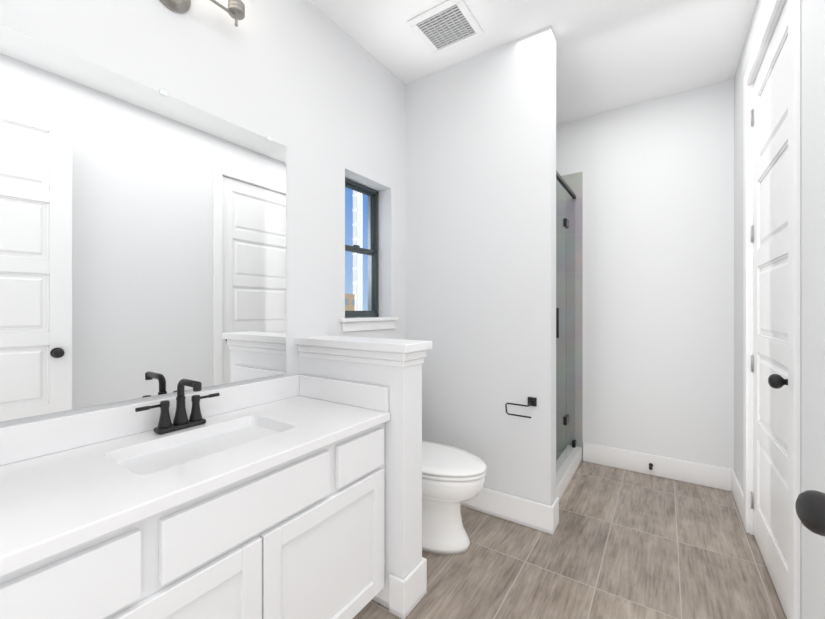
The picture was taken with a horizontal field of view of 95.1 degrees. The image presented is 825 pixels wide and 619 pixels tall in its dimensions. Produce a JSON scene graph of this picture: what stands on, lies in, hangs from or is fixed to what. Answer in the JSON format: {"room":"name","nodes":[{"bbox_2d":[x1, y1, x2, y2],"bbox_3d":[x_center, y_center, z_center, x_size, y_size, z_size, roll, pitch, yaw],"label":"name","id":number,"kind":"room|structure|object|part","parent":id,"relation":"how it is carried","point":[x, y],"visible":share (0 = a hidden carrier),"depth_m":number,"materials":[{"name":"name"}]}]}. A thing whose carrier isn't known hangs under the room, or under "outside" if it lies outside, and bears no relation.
{"room":"bathroom","nodes":[
{"label":"bathroom","id":0,"kind":"room"},
{"bbox_2d":[0,0,404,426],"bbox_3d":[-0.413,-0.165,2.232,0.200,2.770,3.650,0,0,34],"label":"wall","id":1,"kind":"structure","parent":0,"point":[315,91],"depth_m":1.82,"materials":[{"name":"white paint"}]},
{"bbox_2d":[0,23,285,421],"bbox_3d":[-0.917,-0.238,1.288,0.009,1.078,1.161,0,0,34],"label":"mirror","id":2,"kind":"object","parent":1,"relation":"attached to","point":[142,241],"visible":1,"depth_m":1.24,"materials":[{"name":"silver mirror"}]},
{"bbox_2d":[0,374,299,465],"bbox_3d":[-0.897,0.365,1.307,0.018,0.100,1.269,0,0,34],"label":"backsplash","id":3,"kind":"structure","parent":1,"relation":"attached to","point":[18,442],"depth_m":1.23,"materials":[{"name":"white stone"}]},
{"bbox_2d":[160,0,244,26],"bbox_3d":[-0.813,-1.211,1.321,0.145,0.258,0.520,0,0,34],"label":"sconce","id":4,"kind":"object","parent":1,"relation":"attached to","point":[235,10],"visible":1,"depth_m":1.44,"materials":[{"name":"silver metal"}]},
{"bbox_2d":[345,178,378,317],"bbox_3d":[-0.363,-0.370,2.355,0.051,0.836,0.426,0,0,34],"label":"window","id":5,"kind":"structure","parent":1,"relation":"in","point":[373,251],"depth_m":2.49,"materials":[{"name":"black metal"}]},
{"bbox_2d":[340,317,397,331],"bbox_3d":[-0.310,0.087,2.319,0.185,0.075,0.510,0,0,34],"label":"window sill","id":6,"kind":"structure","parent":1,"relation":"in","point":[356,319],"depth_m":2.25,"materials":[{"name":"white paint"}]},
{"bbox_2d":[300,357,421,607],"bbox_3d":[-0.256,0.695,1.730,0.620,1.050,0.140,0,0,34],"label":"wall","id":7,"kind":"structure","parent":0,"point":[403,491],"depth_m":1.54,"materials":[{"name":"white paint"}]},
{"bbox_2d":[300,374,387,409],"bbox_3d":[-0.321,0.365,1.674,0.529,0.100,0.018,0,0,34],"label":"backsplash","id":8,"kind":"structure","parent":7,"relation":"attached to","point":[373,397],"depth_m":1.64,"materials":[{"name":"white stone"}]},
{"bbox_2d":[295,335,431,367],"bbox_3d":[-0.241,0.182,1.720,0.655,0.095,0.200,0,0,34],"label":"trim","id":9,"kind":"structure","parent":7,"relation":"on","point":[403,353],"depth_m":1.61,"materials":[{"name":"white paint"}]},
{"bbox_2d":[389,557,426,618],"bbox_3d":[-0.249,1.145,1.725,0.636,0.150,0.172,0,0,34],"label":"baseboard","id":10,"kind":"structure","parent":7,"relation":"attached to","point":[408,592],"depth_m":1.51,"materials":[{"name":"white paint"}]},
{"bbox_2d":[405,26,558,534],"bbox_3d":[0.389,-0.165,2.366,0.984,2.770,0.136,0,0,34],"label":"wall","id":11,"kind":"structure","parent":0,"point":[480,221],"depth_m":2.25,"materials":[{"name":"white paint"}]},
{"bbox_2d":[505,397,536,417],"bbox_3d":[0.606,0.543,2.111,0.156,0.103,0.076,0,0,34],"label":"toilet paper holder","id":12,"kind":"object","parent":11,"relation":"attached to","point":[532,401],"visible":1,"depth_m":2.10,"materials":[{"name":"black metal"}]},
{"bbox_2d":[309,0,756,124],"bbox_3d":[0.426,-1.600,1.670,2.220,0.100,3.650,0,0,34],"label":"ceiling","id":13,"kind":"structure","parent":0,"point":[613,54],"depth_m":2.16,"materials":[{"name":"white paint"}]},
{"bbox_2d":[407,0,483,54],"bbox_3d":[0.186,-1.542,2.066,0.310,0.015,0.310,0,0,34],"label":"ceiling vent","id":14,"kind":"object","parent":13,"relation":"in","point":[447,25],"visible":1,"depth_m":2.05,"materials":[{"name":"white paint"}]},
{"bbox_2d":[353,461,786,618],"bbox_3d":[0.426,1.270,1.670,2.220,0.100,3.650,0,0,34],"label":"floor","id":15,"kind":"structure","parent":0,"point":[619,543],"depth_m":1.81,"materials":[{"name":"tile"}]},
{"bbox_2d":[0,418,389,618],"bbox_3d":[-0.678,0.835,1.160,0.546,0.770,1.269,0,0,34],"label":"bathroom vanity","id":16,"kind":"object","parent":15,"relation":"on","point":[264,499],"depth_m":1.01,"materials":[{"name":"white paint"}]},
{"bbox_2d":[0,394,389,569],"bbox_3d":[-0.674,0.432,1.157,0.556,0.035,1.269,0,0,34],"label":"countertop","id":17,"kind":"structure","parent":16,"relation":"on","point":[49,501],"depth_m":1.00,"materials":[{"name":"white stone"}]},
{"bbox_2d":[135,378,219,434],"bbox_3d":[-0.769,0.327,1.291,0.151,0.174,0.270,0,0,34],"label":"faucet","id":18,"kind":"object","parent":17,"relation":"on","point":[181,425],"depth_m":1.30,"materials":[{"name":"black metal"}]},
{"bbox_2d":[422,441,486,554],"bbox_3d":[0.053,0.828,2.070,0.739,0.785,0.444,0,0,34],"label":"toilet","id":19,"kind":"object","parent":15,"relation":"on","point":[453,478],"visible":0.29,"depth_m":1.90,"materials":[{"name":"white ceramic"}]},
{"bbox_2d":[556,170,581,500],"bbox_3d":[1.038,0.147,2.645,0.108,2.145,1.018,0,0,34],"label":"shower","id":20,"kind":"object","parent":15,"relation":"on","point":[569,460],"visible":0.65,"depth_m":2.75,"materials":[{"name":"clear glass"}]},
{"bbox_2d":[556,78,733,468],"bbox_3d":[1.421,-0.165,3.111,1.870,2.770,0.150,0,0,34],"label":"wall","id":21,"kind":"structure","parent":0,"point":[658,276],"depth_m":2.76,"materials":[{"name":"white paint"}]},
{"bbox_2d":[556,172,582,460],"bbox_3d":[0.986,0.055,3.303,0.931,2.330,0.012,0,0,34],"label":"shower tile","id":22,"kind":"structure","parent":21,"relation":"attached to","point":[574,181],"depth_m":3.09,"materials":[{"name":"grey tile"}]},
{"bbox_2d":[583,442,733,490],"bbox_3d":[1.763,1.145,2.781,0.935,0.150,0.016,0,0,34],"label":"baseboard","id":23,"kind":"structure","parent":21,"relation":"attached to","point":[712,476],"depth_m":2.74,"materials":[{"name":"white paint"}]},
{"bbox_2d":[734,0,824,618],"bbox_3d":[1.286,-0.165,1.095,0.150,2.770,3.650,0,0,34],"label":"wall","id":24,"kind":"structure","parent":0,"point":[812,285],"depth_m":1.21,"materials":[{"name":"white paint"}]},
{"bbox_2d":[731,470,742,521],"bbox_3d":[1.213,1.145,1.134,0.016,0.150,3.334,0,0,34],"label":"baseboard","id":25,"kind":"structure","parent":24,"relation":"attached to","point":[736,490],"depth_m":2.31,"materials":[{"name":"white paint"}]},
{"bbox_2d":[743,0,800,618],"bbox_3d":[1.638,-0.041,1.671,0.206,2.522,1.004,0,0,34],"label":"door","id":26,"kind":"structure","parent":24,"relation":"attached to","point":[775,22],"depth_m":1.65,"materials":[{"name":"white paint"}]},
{"bbox_3d":[1.627,-0.002,1.685,0.172,2.428,0.844,0,0,34],"label":"closet door","id":27,"kind":"part","parent":26,"relation":"part of","materials":[{"name":"white wood"}]},
{"bbox_2d":[795,490,824,535],"bbox_3d":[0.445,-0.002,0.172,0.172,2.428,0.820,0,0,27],"label":"door knob","id":28,"kind":"object","parent":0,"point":[810,507],"depth_m":0.50,"materials":[{"name":"black metal"}]},
{"label":"outside","id":29,"kind":"structure","parent":0,"visible":0},
{"bbox_2d":[345,188,367,310],"bbox_3d":[-28.945,-23.780,121.665,0.500,110.000,150.000,0,0,34],"label":"sky","id":30,"kind":"structure","parent":29,"point":[348,278],"depth_m":132.44,"materials":[{"name":"blue"}]},
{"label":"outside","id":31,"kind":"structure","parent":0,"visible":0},
{"bbox_2d":[345,294,354,317],"bbox_3d":[-16.588,5.470,42.604,12.000,15.500,16.350,0,0,34],"label":"building","id":32,"kind":"structure","parent":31,"point":[349,299],"depth_m":45.29,"materials":[{"name":"beige"}]},
{"bbox_2d":[352,190,362,310],"bbox_3d":[-6.818,-2.280,46.773,0.700,31.000,1.150,0,0,34],"label":"tower","id":33,"kind":"structure","parent":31,"point":[359,235],"depth_m":46.55,"materials":[{"name":"white"}]}
]}

